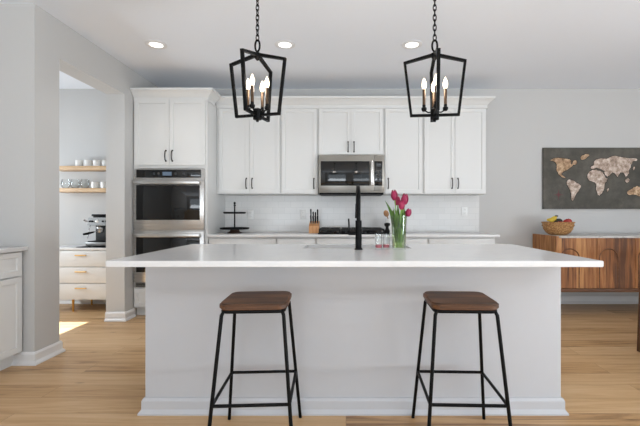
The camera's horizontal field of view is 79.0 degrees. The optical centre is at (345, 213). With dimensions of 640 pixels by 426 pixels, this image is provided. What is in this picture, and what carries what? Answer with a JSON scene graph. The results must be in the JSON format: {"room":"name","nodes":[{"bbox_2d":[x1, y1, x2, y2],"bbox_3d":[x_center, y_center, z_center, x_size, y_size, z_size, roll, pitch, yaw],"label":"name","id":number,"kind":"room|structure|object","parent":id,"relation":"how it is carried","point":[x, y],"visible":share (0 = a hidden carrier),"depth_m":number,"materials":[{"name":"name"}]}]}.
{"room":"kitchen","nodes":[
{"label":"kitchen","id":0,"kind":"room"},
{"bbox_2d":[0,4,158,351],"bbox_3d":[-3.560,-0.229,3.947,2.380,2.745,2.005,0,0,0],"label":"wall partition","id":1,"kind":"structure","parent":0,"point":[35,45],"depth_m":3.05,"materials":[{"name":"grey paint"}]},
{"bbox_2d":[11,341,65,365],"bbox_3d":[-2.455,1.097,3.072,0.230,0.095,0.315,0,0,0],"label":"baseboard","id":2,"kind":"structure","parent":1,"relation":"attached to","point":[35,358],"depth_m":2.95,"materials":[{"name":"white paint"}]},
{"bbox_2d":[104,308,135,321],"bbox_3d":[-2.455,1.097,4.214,0.230,0.095,0.202,0,0,0],"label":"baseboard","id":3,"kind":"object","parent":1,"relation":"attached to","point":[109,316],"visible":1,"depth_m":4.13,"materials":[{"name":"white paint"}]},
{"bbox_2d":[0,0,639,88],"bbox_3d":[0.275,-1.651,0.725,10.150,0.100,8.750,0,0,0],"label":"ceiling","id":4,"kind":"structure","parent":0,"point":[340,44],"depth_m":3.57,"materials":[{"name":"white paint"}]},
{"bbox_2d":[145,40,166,48],"bbox_3d":[-1.790,-1.595,3.650,0.192,0.011,0.192,0,0,0],"label":"recessed light","id":5,"kind":"object","parent":4,"relation":"in","point":[155,44],"visible":1,"depth_m":3.64,"materials":[{"name":"white paint"}]},
{"bbox_2d":[229,0,286,121],"bbox_3d":[-0.556,-1.089,2.430,0.289,1.022,0.289,0,0,-30],"label":"pendant lantern","id":6,"kind":"object","parent":4,"relation":"hanging from","point":[258,114],"visible":1,"depth_m":2.41,"materials":[{"name":"black metal"}]},
{"bbox_2d":[275,40,294,48],"bbox_3d":[-0.575,-1.595,3.650,0.192,0.011,0.192,0,0,0],"label":"recessed light","id":7,"kind":"object","parent":4,"relation":"in","point":[283,44],"visible":1,"depth_m":3.64,"materials":[{"name":"white plastic"}]},
{"bbox_2d":[402,40,421,48],"bbox_3d":[0.622,-1.595,3.650,0.192,0.011,0.192,0,0,0],"label":"recessed light","id":8,"kind":"object","parent":4,"relation":"in","point":[410,44],"visible":1,"depth_m":3.64,"materials":[{"name":"white plastic"}]},
{"bbox_2d":[403,0,466,121],"bbox_3d":[0.557,-1.089,2.430,0.289,1.022,0.289,0,0,-39],"label":"pendant lantern","id":9,"kind":"object","parent":4,"relation":"hanging from","point":[434,115],"visible":1,"depth_m":2.42,"materials":[{"name":"black metal"}]},
{"bbox_2d":[0,304,639,425],"bbox_3d":[0.275,1.194,0.725,10.150,0.100,8.750,0,0,0],"label":"floor","id":10,"kind":"structure","parent":0,"point":[99,378],"depth_m":2.63,"materials":[{"name":"brown wood"}]},
{"bbox_2d":[0,251,21,370],"bbox_3d":[-2.741,0.710,2.506,0.674,0.868,0.872,0,0,0],"label":"base cabinet","id":11,"kind":"object","parent":10,"relation":"on","point":[10,262],"visible":0.96,"depth_m":2.83,"materials":[{"name":"white paint"}]},
{"bbox_2d":[59,245,105,311],"bbox_3d":[-3.070,0.769,4.691,0.876,0.750,0.448,0,0,0],"label":"base cabinet","id":12,"kind":"object","parent":10,"relation":"on","point":[82,271],"visible":0.38,"depth_m":4.50,"materials":[{"name":"white paint"}]},
{"bbox_2d":[76,246,105,247],"bbox_3d":[-2.920,0.391,4.705,0.480,0.006,0.350,0,0,0],"label":"mat","id":13,"kind":"object","parent":12,"relation":"on","point":[81,246],"visible":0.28,"depth_m":4.53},
{"bbox_2d":[83,214,105,246],"bbox_3d":[-2.931,0.195,4.696,0.382,0.385,0.328,0,0,0],"label":"espresso machine","id":14,"kind":"object","parent":13,"relation":"on","point":[98,220],"visible":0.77,"depth_m":4.60,"materials":[{"name":"metal"}]},
{"bbox_2d":[88,240,105,241],"bbox_3d":[-2.905,0.326,4.640,0.290,0.010,0.150,0,0,0],"label":"drip tray","id":15,"kind":"object","parent":14,"relation":"on","point":[94,240],"depth_m":4.57,"materials":[{"name":"silver metal"}]},
{"bbox_2d":[134,99,224,314],"bbox_3d":[-1.956,-0.071,4.605,0.821,2.430,0.686,0,0,0],"label":"tall cabinet","id":16,"kind":"object","parent":10,"relation":"on","point":[168,133],"visible":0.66,"depth_m":4.31,"materials":[{"name":"white paint"}]},
{"bbox_2d":[133,169,204,286],"bbox_3d":[-1.962,0.153,4.543,0.780,1.315,0.634,0,0,0],"label":"double wall oven","id":17,"kind":"object","parent":16,"relation":"in","point":[168,204],"visible":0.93,"depth_m":4.28,"materials":[{"name":"silver metal"}]},
{"bbox_2d":[130,88,220,105],"bbox_3d":[-1.913,-1.323,4.383,0.902,0.123,0.293,0,0,0],"label":"trim","id":18,"kind":"structure","parent":16,"relation":"on","point":[210,95],"depth_m":4.29,"materials":[{"name":"white paint"}]},
{"bbox_2d":[209,237,276,243],"bbox_3d":[-1.159,0.703,4.609,0.764,0.882,0.643,0,0,0],"label":"base cabinet","id":19,"kind":"object","parent":10,"relation":"on","point":[212,240],"visible":0.05,"depth_m":4.32,"materials":[{"name":"white paint"}]},
{"bbox_2d":[207,232,499,236],"bbox_3d":[0.085,0.245,4.621,3.255,0.030,0.632,0,0,0],"label":"countertop","id":20,"kind":"structure","parent":19,"relation":"on","point":[223,234],"depth_m":4.34,"materials":[{"name":"white stone"}]},
{"bbox_2d":[220,202,248,232],"bbox_3d":[-1.335,0.042,4.640,0.344,0.376,0.344,0,0,0],"label":"tiered tray","id":21,"kind":"object","parent":20,"relation":"on","point":[234,229],"visible":0.99,"depth_m":4.57,"materials":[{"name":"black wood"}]},
{"bbox_2d":[223,212,245,213],"bbox_3d":[-1.335,-0.013,4.640,0.260,0.022,0.260,0,0,0],"label":"tray","id":22,"kind":"object","parent":21,"relation":"on","point":[223,212],"depth_m":4.53,"materials":[{"name":"black metal"}]},
{"bbox_2d":[220,227,248,229],"bbox_3d":[-1.335,0.172,4.640,0.344,0.022,0.344,0,0,0],"label":"tray","id":23,"kind":"object","parent":21,"relation":"on","point":[221,228],"depth_m":4.53,"materials":[{"name":"black metal"}]},
{"bbox_2d":[309,221,319,232],"bbox_3d":[-0.386,0.160,4.720,0.118,0.140,0.160,0,0,0],"label":"knife block","id":24,"kind":"object","parent":20,"relation":"on","point":[313,228],"visible":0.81,"depth_m":4.64,"materials":[{"name":"brown wood"}]},
{"bbox_2d":[318,227,384,233],"bbox_3d":[0.064,0.199,4.628,0.764,0.062,0.524,0,0,0],"label":"cooktop","id":25,"kind":"object","parent":20,"relation":"in","point":[323,230],"visible":0.8,"depth_m":4.39,"materials":[{"name":"black metal"}]},
{"bbox_2d":[318,231,383,233],"bbox_3d":[0.064,0.222,4.630,0.764,0.016,0.520,0,0,0],"label":"cooktop surface","id":26,"kind":"object","parent":25,"relation":"on","point":[320,232],"depth_m":4.39,"materials":[{"name":"black metal"}]},
{"bbox_2d":[384,223,389,234],"bbox_3d":[0.462,0.164,4.345,0.068,0.132,0.068,0,0,0],"label":"pepper mill","id":27,"kind":"object","parent":20,"relation":"on","point":[386,231],"visible":1,"depth_m":4.32,"materials":[{"name":"black metal"}]},
{"bbox_2d":[385,219,392,232],"bbox_3d":[0.545,0.143,4.740,0.128,0.172,0.128,0,0,0],"label":"utensil crock","id":28,"kind":"object","parent":20,"relation":"on","point":[386,220],"visible":0.34,"depth_m":4.68,"materials":[{"name":"white ceramic"}]},
{"bbox_2d":[384,210,388,218],"bbox_3d":[0.511,0.085,4.732,0.103,0.263,0.025,0,0,-8],"label":"wooden spoon","id":29,"kind":"object","parent":28,"relation":"in","point":[386,213],"visible":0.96,"depth_m":4.72,"materials":[{"name":"brown wood"}]},
{"bbox_2d":[207,291,301,425],"bbox_3d":[-0.442,0.781,1.946,0.412,0.729,0.460,0,0,-3],"label":"bar stool","id":30,"kind":"object","parent":10,"relation":"on","point":[242,302],"visible":1,"depth_m":1.81,"materials":[{"name":"brown wood"}]},
{"bbox_2d":[277,237,315,243],"bbox_3d":[-0.555,0.703,4.609,0.440,0.882,0.643,0,0,0],"label":"base cabinet","id":31,"kind":"object","parent":10,"relation":"on","point":[280,240],"visible":0.09,"depth_m":4.32,"materials":[{"name":"white paint"}]},
{"bbox_2d":[316,237,385,243],"bbox_3d":[0.060,0.703,4.609,0.786,0.882,0.643,0,0,0],"label":"base cabinet","id":32,"kind":"object","parent":10,"relation":"on","point":[319,240],"visible":0.02,"depth_m":4.32,"materials":[{"name":"white paint"}]},
{"bbox_2d":[137,267,568,415],"bbox_3d":[0.041,0.702,2.591,2.448,0.884,0.793,0,0,0],"label":"kitchen island","id":33,"kind":"object","parent":10,"relation":"on","point":[357,330],"visible":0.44,"depth_m":2.23,"materials":[{"name":"paint"}]},
{"bbox_2d":[106,244,603,266],"bbox_3d":[0.043,0.245,2.431,2.441,0.030,1.074,0,0,0],"label":"island countertop","id":34,"kind":"structure","parent":33,"relation":"on","point":[192,255],"depth_m":2.09,"materials":[{"name":"white stone"}]},
{"bbox_2d":[348,185,362,249],"bbox_3d":[0.059,0.018,2.591,0.096,0.423,0.235,0,0,0],"label":"faucet","id":35,"kind":"object","parent":34,"relation":"on","point":[358,222],"visible":1,"depth_m":2.49,"materials":[{"name":"black metal"}]},
{"bbox_3d":[0.342,0.120,2.500,0.106,0.218,0.106,0,0,0],"label":"vase","id":36,"kind":"object","parent":34,"relation":"on","visible":0},
{"bbox_2d":[385,189,405,246],"bbox_3d":[0.318,0.028,2.500,0.138,0.373,0.046,0,0,0],"label":"tulip","id":37,"kind":"object","parent":36,"relation":"in","point":[394,195],"visible":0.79,"depth_m":2.50,"materials":[{"name":"green plant"}]},
{"bbox_2d":[392,201,404,246],"bbox_3d":[0.337,0.063,2.477,0.042,0.300,0.097,0,0,-31],"label":"tulip","id":38,"kind":"object","parent":36,"relation":"in","point":[401,205],"visible":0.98,"depth_m":2.47,"materials":[{"name":"green plant"}]},
{"bbox_2d":[394,197,404,246],"bbox_3d":[0.338,0.048,2.514,0.059,0.331,0.094,0,0,-18],"label":"tulip","id":39,"kind":"object","parent":36,"relation":"in","point":[402,224],"visible":0.45,"depth_m":2.49,"materials":[{"name":"green plant"}]},
{"bbox_2d":[395,193,408,246],"bbox_3d":[0.354,0.040,2.497,0.092,0.348,0.065,0,0,39],"label":"tulip","id":40,"kind":"object","parent":36,"relation":"in","point":[404,197],"visible":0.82,"depth_m":2.48,"materials":[{"name":"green plant"}]},
{"bbox_2d":[394,208,411,246],"bbox_3d":[0.370,0.088,2.486,0.113,0.252,0.041,0,0,-26],"label":"tulip","id":41,"kind":"object","parent":36,"relation":"in","point":[408,211],"visible":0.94,"depth_m":2.49,"materials":[{"name":"green plant"}]},
{"bbox_2d":[386,237,427,243],"bbox_3d":[0.686,0.703,4.609,0.463,0.882,0.643,0,0,0],"label":"base cabinet","id":42,"kind":"object","parent":10,"relation":"on","point":[389,240],"visible":0.08,"depth_m":4.32,"materials":[{"name":"white paint"}]},
{"bbox_2d":[411,291,511,425],"bbox_3d":[0.565,0.781,1.946,0.412,0.729,0.460,0,0,2],"label":"bar stool","id":43,"kind":"object","parent":10,"relation":"on","point":[464,302],"visible":1,"depth_m":1.82,"materials":[{"name":"black metal"}]},
{"bbox_2d":[428,237,494,243],"bbox_3d":[1.296,0.703,4.609,0.753,0.882,0.643,0,0,0],"label":"base cabinet","id":44,"kind":"object","parent":10,"relation":"on","point":[431,240],"visible":0.05,"depth_m":4.32,"materials":[{"name":"white paint"}]},
{"bbox_2d":[533,234,639,291],"bbox_3d":[3.275,0.697,4.643,1.806,0.894,0.565,0,0,0],"label":"sideboard","id":45,"kind":"object","parent":10,"relation":"on","point":[620,253],"visible":0.66,"depth_m":4.38,"materials":[{"name":"brown wood"}]},
{"bbox_2d":[541,222,575,234],"bbox_3d":[2.530,0.172,4.620,0.360,0.156,0.360,0,0,0],"label":"fruit bowl","id":46,"kind":"object","parent":45,"relation":"on","point":[552,228],"visible":0.96,"depth_m":4.50,"materials":[{"name":"wicker"}]},
{"bbox_2d":[637,270,639,351],"bbox_3d":[3.228,0.766,2.592,1.595,0.755,1.285,0,0,0],"label":"dining table","id":47,"kind":"object","parent":10,"relation":"on","point":[638,328],"visible":1,"depth_m":3.22,"materials":[{"name":"brown wood"}]},
{"bbox_3d":[-2.741,0.710,1.637,0.674,0.868,0.855,0,0,0],"label":"base cabinet","id":48,"kind":"object","parent":10,"relation":"on","visible":0},
{"bbox_2d":[0,246,27,252],"bbox_3d":[-2.746,0.260,2.067,0.664,0.030,1.753,0,0,0],"label":"countertop","id":49,"kind":"structure","parent":48,"relation":"on","point":[3,249],"depth_m":2.83,"materials":[{"name":"white stone"}]},
{"bbox_2d":[59,89,639,295],"bbox_3d":[0.300,-0.229,5.025,10.100,2.745,0.150,0,0,0],"label":"wall","id":50,"kind":"structure","parent":0,"point":[520,123],"depth_m":4.95,"materials":[{"name":"grey paint"}]},
{"bbox_2d":[59,300,105,303],"bbox_3d":[-3.585,1.097,4.935,2.030,0.095,0.030,0,0,0],"label":"baseboard","id":51,"kind":"structure","parent":50,"relation":"attached to","point":[60,301],"depth_m":4.92,"materials":[{"name":"white paint"}]},
{"bbox_2d":[59,166,105,171],"bbox_3d":[-3.120,-0.567,4.851,1.000,0.048,0.193,0,0,0],"label":"wall shelf","id":52,"kind":"object","parent":50,"relation":"attached to","point":[61,168],"visible":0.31,"depth_m":4.75,"materials":[{"name":"brown wood"}]},
{"bbox_2d":[75,160,83,165],"bbox_3d":[-3.333,-0.630,4.839,0.084,0.078,0.092,0,0,22],"label":"mug","id":53,"kind":"object","parent":52,"relation":"on","point":[77,162],"visible":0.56,"depth_m":4.80,"materials":[{"name":"white ceramic"}]},
{"bbox_2d":[84,160,92,165],"bbox_3d":[-3.221,-0.630,4.839,0.084,0.078,0.092,0,0,22],"label":"mug","id":54,"kind":"object","parent":52,"relation":"on","point":[86,162],"visible":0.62,"depth_m":4.80,"materials":[{"name":"white ceramic"}]},
{"bbox_2d":[93,160,101,165],"bbox_3d":[-3.110,-0.630,4.839,0.084,0.078,0.092,0,0,22],"label":"mug","id":55,"kind":"object","parent":52,"relation":"on","point":[95,162],"visible":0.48,"depth_m":4.80,"materials":[{"name":"white ceramic"}]},
{"bbox_2d":[59,188,105,192],"bbox_3d":[-3.120,-0.295,4.851,1.000,0.048,0.193,0,0,0],"label":"wall shelf","id":56,"kind":"object","parent":50,"relation":"attached to","point":[61,190],"visible":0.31,"depth_m":4.75,"materials":[{"name":"brown wood"}]},
{"bbox_2d":[91,182,99,187],"bbox_3d":[-3.133,-0.358,4.839,0.084,0.078,0.092,0,0,22],"label":"mug","id":57,"kind":"object","parent":56,"relation":"on","point":[93,184],"visible":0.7,"depth_m":4.80,"materials":[{"name":"white ceramic"}]},
{"bbox_2d":[100,182,105,187],"bbox_3d":[-3.018,-0.358,4.839,0.084,0.078,0.092,0,0,22],"label":"mug","id":58,"kind":"object","parent":56,"relation":"on","point":[102,184],"visible":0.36,"depth_m":4.80,"materials":[{"name":"white ceramic"}]},
{"bbox_2d":[217,108,282,194],"bbox_3d":[-1.159,-0.762,4.755,0.765,1.047,0.386,0,0,0],"label":"upper cabinet","id":59,"kind":"object","parent":50,"relation":"attached to","point":[248,150],"visible":0.98,"depth_m":4.61,"materials":[{"name":"white paint"}]},
{"bbox_2d":[216,96,495,108],"bbox_3d":[0.105,-1.323,4.742,3.297,0.123,0.410,0,0,0],"label":"trim","id":60,"kind":"structure","parent":59,"relation":"attached to","point":[224,101],"depth_m":4.58,"materials":[{"name":"white paint"}]},
{"bbox_2d":[281,108,318,194],"bbox_3d":[-0.555,-0.762,4.755,0.440,1.047,0.386,0,0,0],"label":"upper cabinet","id":61,"kind":"object","parent":50,"relation":"attached to","point":[299,126],"visible":1,"depth_m":4.61,"materials":[{"name":"white paint"}]},
{"bbox_2d":[318,108,383,154],"bbox_3d":[0.060,-0.992,4.755,0.786,0.588,0.386,0,0,0],"label":"upper cabinet","id":62,"kind":"object","parent":50,"relation":"attached to","point":[341,131],"visible":0.99,"depth_m":4.61,"materials":[{"name":"white paint"}]},
{"bbox_2d":[318,155,383,195],"bbox_3d":[0.064,-0.462,4.712,0.772,0.467,0.448,0,0,0],"label":"microwave","id":63,"kind":"object","parent":62,"relation":"attached to","point":[338,175],"visible":1,"depth_m":4.52,"materials":[{"name":"silver metal"}]},
{"bbox_2d":[225,195,478,231],"bbox_3d":[0.079,-0.004,4.944,3.242,0.466,0.011,0,0,0],"label":"backsplash","id":64,"kind":"structure","parent":50,"relation":"attached to","point":[272,213],"depth_m":4.94,"materials":[{"name":"tile"}]},
{"bbox_2d":[248,210,253,218],"bbox_3d":[-1.215,0.009,4.932,0.074,0.116,0.010,0,0,0],"label":"outlet","id":65,"kind":"object","parent":64,"relation":"attached to","point":[250,212],"visible":1,"depth_m":4.93,"materials":[{"name":"white plastic"}]},
{"bbox_2d":[300,210,305,218],"bbox_3d":[-0.545,0.009,4.932,0.074,0.116,0.010,0,0,0],"label":"outlet","id":66,"kind":"object","parent":64,"relation":"attached to","point":[302,212],"visible":1,"depth_m":4.93,"materials":[{"name":"white plastic"}]},
{"bbox_2d":[462,207,466,215],"bbox_3d":[1.512,-0.031,4.932,0.074,0.116,0.010,0,0,0],"label":"outlet","id":67,"kind":"object","parent":64,"relation":"attached to","point":[464,209],"visible":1,"depth_m":4.93,"materials":[{"name":"white plastic"}]},
{"bbox_2d":[383,108,422,194],"bbox_3d":[0.686,-0.762,4.755,0.463,1.047,0.386,0,0,0],"label":"upper cabinet","id":68,"kind":"object","parent":50,"relation":"attached to","point":[403,133],"visible":0.98,"depth_m":4.61,"materials":[{"name":"white paint"}]},
{"bbox_2d":[421,108,485,194],"bbox_3d":[1.295,-0.762,4.755,0.750,1.047,0.386,0,0,0],"label":"upper cabinet","id":69,"kind":"object","parent":50,"relation":"attached to","point":[454,147],"visible":0.98,"depth_m":4.61,"materials":[{"name":"white paint"}]},
{"bbox_2d":[542,148,639,208],"bbox_3d":[3.270,-0.454,4.931,1.520,0.780,0.033,0,0,0],"label":"map","id":70,"kind":"object","parent":50,"relation":"attached to","point":[572,178],"visible":1,"depth_m":4.92,"materials":[{"name":"paper"}]},
{"bbox_2d":[561,296,638,303],"bbox_3d":[3.440,1.097,4.935,3.520,0.095,0.030,0,0,0],"label":"baseboard","id":71,"kind":"structure","parent":50,"relation":"attached to","point":[564,299],"depth_m":4.93,"materials":[{"name":"white paint"}]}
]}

